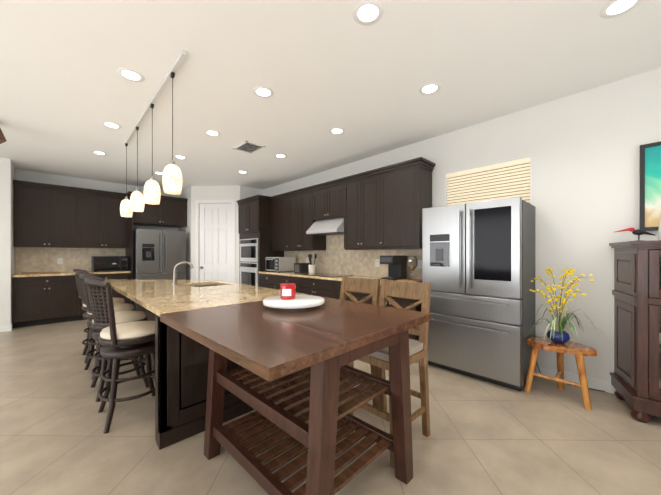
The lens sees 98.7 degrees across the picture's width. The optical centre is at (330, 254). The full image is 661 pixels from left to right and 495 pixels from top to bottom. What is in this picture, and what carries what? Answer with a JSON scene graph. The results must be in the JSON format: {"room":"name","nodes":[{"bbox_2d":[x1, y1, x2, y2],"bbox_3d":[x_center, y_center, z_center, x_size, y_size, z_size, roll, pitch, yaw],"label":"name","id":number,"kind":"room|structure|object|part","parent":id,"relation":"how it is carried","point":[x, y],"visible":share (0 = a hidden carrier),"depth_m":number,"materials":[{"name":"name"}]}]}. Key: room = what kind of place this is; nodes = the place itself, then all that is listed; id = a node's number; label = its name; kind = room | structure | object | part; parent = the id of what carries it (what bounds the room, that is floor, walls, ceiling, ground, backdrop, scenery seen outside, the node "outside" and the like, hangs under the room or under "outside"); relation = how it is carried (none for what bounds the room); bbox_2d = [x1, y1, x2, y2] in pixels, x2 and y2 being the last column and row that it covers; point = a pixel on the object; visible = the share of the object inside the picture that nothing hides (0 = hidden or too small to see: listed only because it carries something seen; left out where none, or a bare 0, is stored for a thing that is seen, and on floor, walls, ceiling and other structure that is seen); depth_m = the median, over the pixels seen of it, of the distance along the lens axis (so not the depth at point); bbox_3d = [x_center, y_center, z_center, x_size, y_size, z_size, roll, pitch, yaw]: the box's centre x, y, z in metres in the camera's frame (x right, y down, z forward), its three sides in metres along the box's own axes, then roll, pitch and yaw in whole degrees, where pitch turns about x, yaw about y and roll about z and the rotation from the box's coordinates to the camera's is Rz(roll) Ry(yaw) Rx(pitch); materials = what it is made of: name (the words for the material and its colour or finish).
{"room":"kitchen","nodes":[
{"label":"kitchen","id":0,"kind":"room"},
{"bbox_2d":[0,158,14,325],"bbox_3d":[-6.985,-0.150,3.563,4.000,2.840,0.750,0,0,-44],"label":"wall","id":1,"kind":"structure","parent":0,"point":[7,247],"depth_m":4.66,"materials":[{"name":"paint"}]},
{"bbox_2d":[0,324,11,331],"bbox_3d":[-6.725,1.220,3.306,4.012,0.100,0.042,0,0,-44],"label":"baseboard","id":2,"kind":"structure","parent":1,"relation":"attached to","point":[6,328],"depth_m":4.65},
{"bbox_2d":[15,169,178,230],"bbox_3d":[-5.838,-0.151,5.288,8.290,2.840,0.120,0,0,-44],"label":"wall","id":3,"kind":"structure","parent":0,"point":[37,177],"depth_m":5.88,"materials":[{"name":"paint"}]},
{"bbox_2d":[15,247,124,272],"bbox_3d":[-5.208,0.111,5.802,1.660,0.484,0.016,0,0,-44],"label":"backsplash","id":4,"kind":"structure","parent":3,"relation":"attached to","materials":[{"name":"tile"}]},
{"bbox_2d":[179,186,190,279],"bbox_3d":[-3.473,-0.151,6.880,0.120,2.840,0.900,0,0,-44],"label":"wall","id":5,"kind":"structure","parent":0,"point":[186,193],"depth_m":6.64,"materials":[{"name":"white paint"}]},
{"bbox_2d":[191,186,239,282],"bbox_3d":[-2.636,-0.151,6.568,1.131,2.840,0.120,0,0,1],"label":"wall","id":6,"kind":"structure","parent":0,"point":[215,192],"depth_m":6.51,"materials":[{"name":"paint"}]},
{"bbox_2d":[199,203,231,281],"bbox_3d":[-2.636,0.047,6.541,0.762,2.428,0.038,0,0,1],"label":"pantry door","id":7,"kind":"structure","parent":6,"relation":"in","point":[215,240],"depth_m":6.53,"materials":[{"name":"white wood"}]},
{"bbox_2d":[196,200,235,282],"bbox_3d":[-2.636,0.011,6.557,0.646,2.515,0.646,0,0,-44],"label":"door frame","id":8,"kind":"structure","parent":6,"relation":"attached to","point":[198,202],"depth_m":6.49,"materials":[{"name":"white wood"}]},
{"bbox_2d":[240,186,262,199],"bbox_3d":[-1.898,-0.151,6.753,0.600,2.840,0.120,0,0,-44],"label":"wall","id":9,"kind":"structure","parent":0,"point":[246,192],"depth_m":6.65,"materials":[{"name":"white paint"}]},
{"bbox_2d":[0,319,660,494],"bbox_3d":[-1.776,1.321,1.204,8.410,0.100,11.640,0,0,-44],"label":"floor","id":10,"kind":"structure","parent":0,"point":[545,437],"depth_m":1.91,"materials":[{"name":"tile"}]},
{"bbox_2d":[73,269,124,362],"bbox_3d":[-2.874,0.724,3.542,0.514,1.102,0.434,0,0,-44],"label":"bar stool","id":11,"kind":"object","parent":10,"relation":"on","point":[89,330],"visible":0.29,"depth_m":3.38,"materials":[{"name":"brown wood"}]},
{"bbox_2d":[12,180,187,327],"bbox_3d":[-4.557,-0.016,5.919,2.757,2.570,0.756,0,0,-44],"label":"kitchen cabinets","id":12,"kind":"object","parent":10,"relation":"on","point":[64,231],"visible":0.73,"depth_m":5.43,"materials":[{"name":"brown wood"}]},
{"bbox_2d":[21,271,59,273],"bbox_3d":[-5.312,0.342,5.214,0.500,0.022,0.280,0,0,-44],"label":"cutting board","id":13,"kind":"object","parent":12,"relation":"on","point":[38,272],"visible":1,"depth_m":5.12,"materials":[{"name":"brown wood"}]},
{"bbox_2d":[12,270,130,277],"bbox_3d":[-4.990,0.373,5.577,1.658,0.039,0.641,0,0,-44],"label":"countertop","id":14,"kind":"structure","parent":12,"relation":"on","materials":[{"name":"stone"}]},
{"bbox_2d":[91,256,128,271],"bbox_3d":[-4.609,0.197,5.936,0.575,0.310,0.427,0,0,-44],"label":"microwave","id":15,"kind":"object","parent":12,"relation":"on","point":[109,263],"visible":1,"depth_m":5.77,"materials":[{"name":"black plastic"}]},
{"bbox_2d":[76,271,134,379],"bbox_3d":[-2.452,0.724,3.109,0.434,1.102,0.514,0,0,41],"label":"bar stool","id":16,"kind":"object","parent":10,"relation":"on","point":[117,308],"visible":0.31,"depth_m":3.01,"materials":[{"name":"brown wood"}]},
{"bbox_2d":[79,274,148,401],"bbox_3d":[-2.036,0.724,2.682,0.514,1.102,0.434,0,0,-45],"label":"bar stool","id":17,"kind":"object","parent":10,"relation":"on","point":[123,317],"visible":0.33,"depth_m":2.59,"materials":[{"name":"brown wood"}]},
{"bbox_2d":[84,278,154,433],"bbox_3d":[-1.618,0.724,2.252,0.514,1.102,0.434,0,0,-44],"label":"bar stool","id":18,"kind":"object","parent":10,"relation":"on","point":[120,341],"visible":0.9,"depth_m":2.10,"materials":[{"name":"brown wood"}]},
{"bbox_2d":[133,229,185,310],"bbox_3d":[-3.898,0.371,6.399,0.950,1.795,0.935,0,0,-44],"label":"fridge","id":19,"kind":"object","parent":10,"relation":"on","point":[159,254],"visible":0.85,"depth_m":6.04,"materials":[{"name":"metal"}]},
{"bbox_3d":[-3.641,0.409,6.135,0.832,1.720,0.197,0,0,-44],"label":"trim","id":20,"kind":"part","parent":19,"relation":"part of","materials":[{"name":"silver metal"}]},
{"bbox_2d":[114,289,254,449],"bbox_3d":[-1.622,0.833,3.149,1.093,0.875,2.591,0,0,-44],"label":"kitchen island","id":21,"kind":"object","parent":10,"relation":"on","point":[181,369],"depth_m":1.94,"materials":[{"name":"wood"}]},
{"bbox_2d":[105,279,307,316],"bbox_3d":[-1.710,0.375,3.250,1.140,0.039,3.158,0,0,-44],"label":"island countertop","id":22,"kind":"structure","parent":21,"relation":"on","point":[158,296],"depth_m":2.56,"materials":[{"name":"beige stone"}]},
{"bbox_2d":[173,261,192,284],"bbox_3d":[-1.735,0.219,3.325,0.204,0.270,0.170,0,0,-44],"label":"faucet","id":23,"kind":"object","parent":22,"relation":"on","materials":[{"name":"silver metal"}]},
{"bbox_2d":[238,197,284,286],"bbox_3d":[-1.558,0.064,6.369,0.642,2.410,0.895,0,0,-44],"label":"tall cabinet","id":24,"kind":"object","parent":10,"relation":"on","point":[253,216],"depth_m":6.00,"materials":[{"name":"brown wood"}]},
{"bbox_2d":[265,269,421,284],"bbox_3d":[-0.015,0.374,4.786,0.641,0.039,3.524,0,0,-44],"label":"countertop","id":25,"kind":"structure","parent":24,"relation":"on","point":[275,273],"depth_m":4.82,"materials":[{"name":"beige stone"}]},
{"bbox_2d":[265,257,295,271],"bbox_3d":[-1.048,0.207,5.850,0.443,0.290,0.500,0,0,-44],"label":"toaster oven","id":26,"kind":"object","parent":25,"relation":"on","point":[279,264],"visible":1,"depth_m":5.69,"materials":[{"name":"metal"}]},
{"bbox_2d":[294,263,309,272],"bbox_3d":[-0.526,0.259,5.361,0.278,0.187,0.190,0,0,-44],"label":"toaster","id":27,"kind":"object","parent":25,"relation":"on","point":[300,267],"visible":0.92,"depth_m":5.27,"materials":[{"name":"black plastic"}]},
{"bbox_2d":[308,254,316,273],"bbox_3d":[-0.332,0.170,5.208,0.191,0.365,0.187,0,0,-44],"label":"utensil crock","id":28,"kind":"object","parent":25,"relation":"on","point":[311,268],"visible":1,"depth_m":5.15,"materials":[{"name":"white ceramic"}]},
{"bbox_2d":[309,273,352,276],"bbox_3d":[-0.042,0.351,4.806,0.510,0.005,0.720,0,0,-44],"label":"cooktop","id":29,"kind":"object","parent":25,"relation":"in","point":[315,274],"depth_m":4.77,"materials":[{"name":"silver metal"}]},
{"bbox_2d":[380,255,406,280],"bbox_3d":[0.857,0.186,3.853,0.342,0.335,0.206,0,0,-44],"label":"coffee maker","id":30,"kind":"object","parent":25,"relation":"on","point":[397,267],"visible":0.85,"depth_m":3.82,"materials":[{"name":"black plastic"}]},
{"bbox_2d":[396,256,421,282],"bbox_3d":[1.046,0.187,3.646,0.320,0.333,0.280,0,0,-44],"label":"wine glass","id":31,"kind":"object","parent":25,"relation":"on","point":[410,262],"visible":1,"depth_m":3.62,"materials":[{"name":"clear glass"}]},
{"bbox_3d":[1.046,0.175,3.646,0.150,0.310,0.150,0,0,-44],"label":"glass","id":32,"kind":"part","parent":31,"relation":"part of","materials":[{"name":"clear glass"}]},
{"bbox_2d":[261,273,272,288],"bbox_3d":[-1.019,0.831,5.830,0.622,0.875,0.630,0,0,-44],"label":"base cabinet","id":33,"kind":"object","parent":10,"relation":"on","point":[266,278],"depth_m":5.63,"materials":[{"name":"brown wood"}]},
{"bbox_2d":[273,277,300,292],"bbox_3d":[-0.548,0.832,5.346,0.622,0.875,0.833,0,0,-44],"label":"base cabinet","id":34,"kind":"object","parent":10,"relation":"on","point":[277,281],"depth_m":5.14,"materials":[{"name":"brown wood"}]},
{"bbox_2d":[160,294,430,494],"bbox_3d":[-0.200,0.810,1.672,1.130,0.920,1.130,0,0,44],"label":"trestle table","id":35,"kind":"object","parent":10,"relation":"on","point":[293,375],"visible":0.94,"depth_m":1.48,"materials":[{"name":"brown wood"}]},
{"bbox_2d":[263,295,323,308],"bbox_3d":[-0.243,0.324,1.888,0.406,0.050,0.406,0,0,-44],"label":"lazy susan","id":36,"kind":"object","parent":35,"relation":"on","point":[302,301],"visible":0.92,"depth_m":1.78,"materials":[{"name":"white stone"}]},
{"bbox_2d":[280,283,295,299],"bbox_3d":[-0.285,0.248,1.902,0.102,0.098,0.102,0,0,-44],"label":"candle","id":37,"kind":"object","parent":36,"relation":"on","point":[287,291],"visible":1,"depth_m":1.86,"materials":[{"name":"wax"}]},
{"bbox_3d":[-0.167,0.832,1.706,1.045,0.878,0.760,0,0,44],"label":"frame","id":38,"kind":"part","parent":35,"relation":"part of","materials":[{"name":"brown wood"}]},
{"bbox_2d":[301,277,328,297],"bbox_3d":[-0.032,0.832,4.816,0.622,0.875,0.760,0,0,-44],"label":"base cabinet","id":39,"kind":"object","parent":10,"relation":"on","point":[309,285],"depth_m":4.60,"materials":[{"name":"brown wood"}]},
{"bbox_2d":[329,281,364,302],"bbox_3d":[0.478,0.832,4.293,0.622,0.875,0.813,0,0,-44],"label":"base cabinet","id":40,"kind":"object","parent":10,"relation":"on","point":[334,286],"depth_m":4.23,"materials":[{"name":"brown wood"}]},
{"bbox_2d":[338,276,379,429],"bbox_3d":[0.102,0.735,2.287,0.462,1.070,0.410,0,0,-44],"label":"counter chair","id":41,"kind":"object","parent":10,"relation":"on","point":[371,287],"visible":0.21,"depth_m":2.36,"materials":[{"name":"brown wood"}]},
{"bbox_2d":[345,279,430,466],"bbox_3d":[0.403,0.735,1.979,0.462,1.070,0.410,0,0,-44],"label":"counter chair","id":42,"kind":"object","parent":10,"relation":"on","point":[420,292],"visible":0.62,"depth_m":1.96,"materials":[{"name":"brown wood"}]},
{"bbox_2d":[365,285,421,361],"bbox_3d":[0.969,0.832,3.789,0.622,0.875,0.708,0,0,-44],"label":"base cabinet","id":43,"kind":"object","parent":10,"relation":"on","point":[403,302],"depth_m":3.42,"materials":[{"name":"brown wood"}]},
{"bbox_2d":[422,197,534,390],"bbox_3d":[1.578,0.372,3.089,0.675,1.795,0.960,0,0,-44],"label":"fridge","id":44,"kind":"object","parent":10,"relation":"on","point":[478,266],"visible":0.94,"depth_m":2.80,"materials":[{"name":"metal"}]},
{"bbox_3d":[1.407,0.410,2.922,0.197,1.720,0.842,0,0,-44],"label":"trim","id":45,"kind":"part","parent":44,"relation":"part of","materials":[{"name":"silver metal"}]},
{"bbox_2d":[524,336,596,409],"bbox_3d":[2.080,1.040,2.571,0.348,0.469,0.492,0,0,-44],"label":"stool","id":46,"kind":"object","parent":10,"relation":"on","point":[579,351],"visible":0.96,"depth_m":2.50,"materials":[{"name":"brown wood"}]},
{"bbox_2d":[527,267,610,343],"bbox_3d":[2.091,0.461,2.524,0.688,0.686,0.610,0,0,-44],"label":"orchid plant","id":47,"kind":"object","parent":46,"relation":"on","point":[556,333],"visible":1,"depth_m":2.55,"materials":[{"name":"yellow plant"}]},
{"bbox_2d":[609,240,660,422],"bbox_3d":[2.776,0.585,2.002,0.495,1.370,1.169,0,0,-44],"label":"hutch","id":48,"kind":"object","parent":10,"relation":"on","point":[636,374],"visible":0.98,"depth_m":2.16,"materials":[{"name":"brown wood"}]},
{"bbox_2d":[615,227,654,240],"bbox_3d":[2.507,-0.161,2.346,0.060,0.121,0.242,0,0,-44],"label":"bird figurine","id":49,"kind":"object","parent":48,"relation":"on","point":[638,232],"visible":0.92,"depth_m":2.32,"materials":[{"name":"black metal"}]},
{"bbox_2d":[658,219,660,239],"bbox_3d":[2.611,-0.208,2.211,0.076,0.215,0.076,0,0,-44],"label":"vase","id":50,"kind":"object","parent":48,"relation":"on","point":[659,233],"visible":0.9,"depth_m":2.22,"materials":[{"name":"ceramic"}]},
{"bbox_2d":[0,0,660,189],"bbox_3d":[-1.776,-1.619,1.203,8.410,0.100,11.640,0,0,-44],"label":"ceiling","id":51,"kind":"structure","parent":0,"point":[320,68],"depth_m":2.48,"materials":[{"name":"paint"}]},
{"bbox_2d":[0,128,6,143],"bbox_3d":[-3.972,-1.452,3.273,0.200,0.234,0.270,0,0,26],"label":"hanging lantern","id":52,"kind":"object","parent":51,"relation":"hanging from","point":[2,138],"visible":1,"depth_m":3.33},
{"bbox_2d":[102,122,121,128],"bbox_3d":[-2.656,-1.568,3.449,0.185,0.005,0.193,0,0,-44],"label":"recessed light","id":53,"kind":"object","parent":51,"relation":"in","point":[108,124],"depth_m":3.46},
{"bbox_2d":[117,68,143,81],"bbox_3d":[-1.747,-1.568,2.484,0.190,0.005,0.198,0,0,-44],"label":"recessed light","id":54,"kind":"object","parent":51,"relation":"in","point":[129,74],"depth_m":2.48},
{"bbox_2d":[120,50,186,216],"bbox_3d":[-2.011,-1.045,3.100,0.152,1.050,2.546,0,0,-44],"label":"pendant light","id":55,"kind":"object","parent":51,"relation":"hanging from","point":[172,180],"visible":1,"depth_m":2.86,"materials":[{"name":"white glass"}]},
{"bbox_2d":[204,130,220,135],"bbox_3d":[-1.529,-1.568,3.673,0.190,0.005,0.198,0,0,-44],"label":"recessed light","id":56,"kind":"object","parent":51,"relation":"in","point":[209,132],"depth_m":3.68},
{"bbox_2d":[233,141,264,153],"bbox_3d":[-1.196,-1.564,4.170,0.300,0.011,0.400,0,0,-44],"label":"ceiling vent","id":57,"kind":"object","parent":51,"relation":"in","point":[248,147],"visible":1,"depth_m":4.16,"materials":[{"name":"grey metal"}]},
{"bbox_2d":[253,86,273,97],"bbox_3d":[-0.649,-1.568,2.746,0.191,0.005,0.195,0,0,-44],"label":"recessed light","id":58,"kind":"object","parent":51,"relation":"in","point":[261,91],"depth_m":2.75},
{"bbox_2d":[329,128,344,133],"bbox_3d":[0.083,-1.568,3.610,0.187,0.005,0.183,0,0,-44],"label":"recessed light","id":59,"kind":"object","parent":51,"relation":"in","point":[334,130],"depth_m":3.61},
{"bbox_2d":[353,0,382,24],"bbox_3d":[0.245,-1.567,1.842,0.196,0.005,0.195,0,0,-44],"label":"recessed light","id":60,"kind":"object","parent":51,"relation":"in","point":[367,12],"depth_m":1.84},
{"bbox_2d":[419,83,440,94],"bbox_3d":[0.942,-1.568,2.687,0.192,0.005,0.188,0,0,-44],"label":"recessed light","id":61,"kind":"object","parent":51,"relation":"in","point":[429,88],"depth_m":2.68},
{"bbox_2d":[600,0,641,18],"bbox_3d":[1.832,-1.567,1.793,0.188,0.005,0.183,0,0,-44],"label":"recessed light","id":62,"kind":"object","parent":51,"relation":"in","point":[615,8],"depth_m":1.80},
{"bbox_2d":[263,68,660,381],"bbox_3d":[1.151,-0.150,4.139,0.120,2.840,11.520,0,0,-44],"label":"wall","id":63,"kind":"structure","parent":0,"point":[582,148],"depth_m":2.77,"materials":[{"name":"paint"}]},
{"bbox_2d":[269,197,284,248],"bbox_3d":[-0.899,-0.621,5.906,0.342,1.040,0.687,0,0,-44],"label":"upper cabinet","id":64,"kind":"object","parent":63,"relation":"attached to","point":[277,206],"depth_m":5.87,"materials":[{"name":"brown wood"}]},
{"bbox_2d":[285,193,328,248],"bbox_3d":[-0.467,-0.621,5.463,0.342,1.040,0.776,0,0,-44],"label":"upper cabinet","id":65,"kind":"object","parent":63,"relation":"attached to","point":[295,238],"depth_m":5.39,"materials":[{"name":"brown wood"}]},
{"bbox_2d":[305,181,344,236],"bbox_3d":[0.014,-0.746,4.860,0.496,0.790,0.760,0,0,-44],"label":"upper cabinet","id":66,"kind":"object","parent":63,"relation":"attached to","point":[324,204],"depth_m":4.81,"materials":[{"name":"brown wood"}]},
{"bbox_2d":[306,217,343,235],"bbox_3d":[0.014,-0.476,4.860,0.496,0.266,0.750,0,0,-44],"label":"range hood","id":67,"kind":"object","parent":66,"relation":"attached to","point":[320,226],"depth_m":4.75,"materials":[{"name":"metal"}]},
{"bbox_2d":[284,234,421,278],"bbox_3d":[0.200,-0.129,5.013,0.016,0.964,3.499,0,0,-44],"label":"backsplash","id":68,"kind":"structure","parent":63,"relation":"attached to","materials":[{"name":"tile"}]},
{"bbox_2d":[341,173,376,248],"bbox_3d":[0.598,-0.621,4.370,0.342,1.040,0.757,0,0,-44],"label":"upper cabinet","id":69,"kind":"object","parent":63,"relation":"attached to","point":[356,225],"depth_m":4.27,"materials":[{"name":"brown wood"}]},
{"bbox_2d":[377,161,432,248],"bbox_3d":[1.016,-0.620,3.941,0.342,1.040,0.666,0,0,-44],"label":"upper cabinet","id":70,"kind":"object","parent":63,"relation":"attached to","point":[402,194],"depth_m":3.77,"materials":[{"name":"brown wood"}]},
{"bbox_2d":[445,155,531,205],"bbox_3d":[1.855,-0.370,3.400,0.136,1.420,1.000,0,0,-44],"label":"window blinds","id":71,"kind":"object","parent":63,"relation":"attached to","point":[510,178],"visible":0.17,"depth_m":3.34,"materials":[{"name":"beige plastic"}]},
{"bbox_2d":[535,365,615,393],"bbox_3d":[3.278,1.220,1.863,0.012,0.100,5.290,0,0,-44],"label":"baseboard","id":72,"kind":"structure","parent":63,"relation":"attached to","point":[599,384],"depth_m":2.75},
{"bbox_2d":[639,141,660,230],"bbox_3d":[3.042,-0.570,2.086,0.032,0.740,1.040,0,0,-44],"label":"painting","id":73,"kind":"object","parent":63,"relation":"attached to","point":[650,188],"visible":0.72,"depth_m":2.41,"materials":[{"name":"fabric"}]}
]}

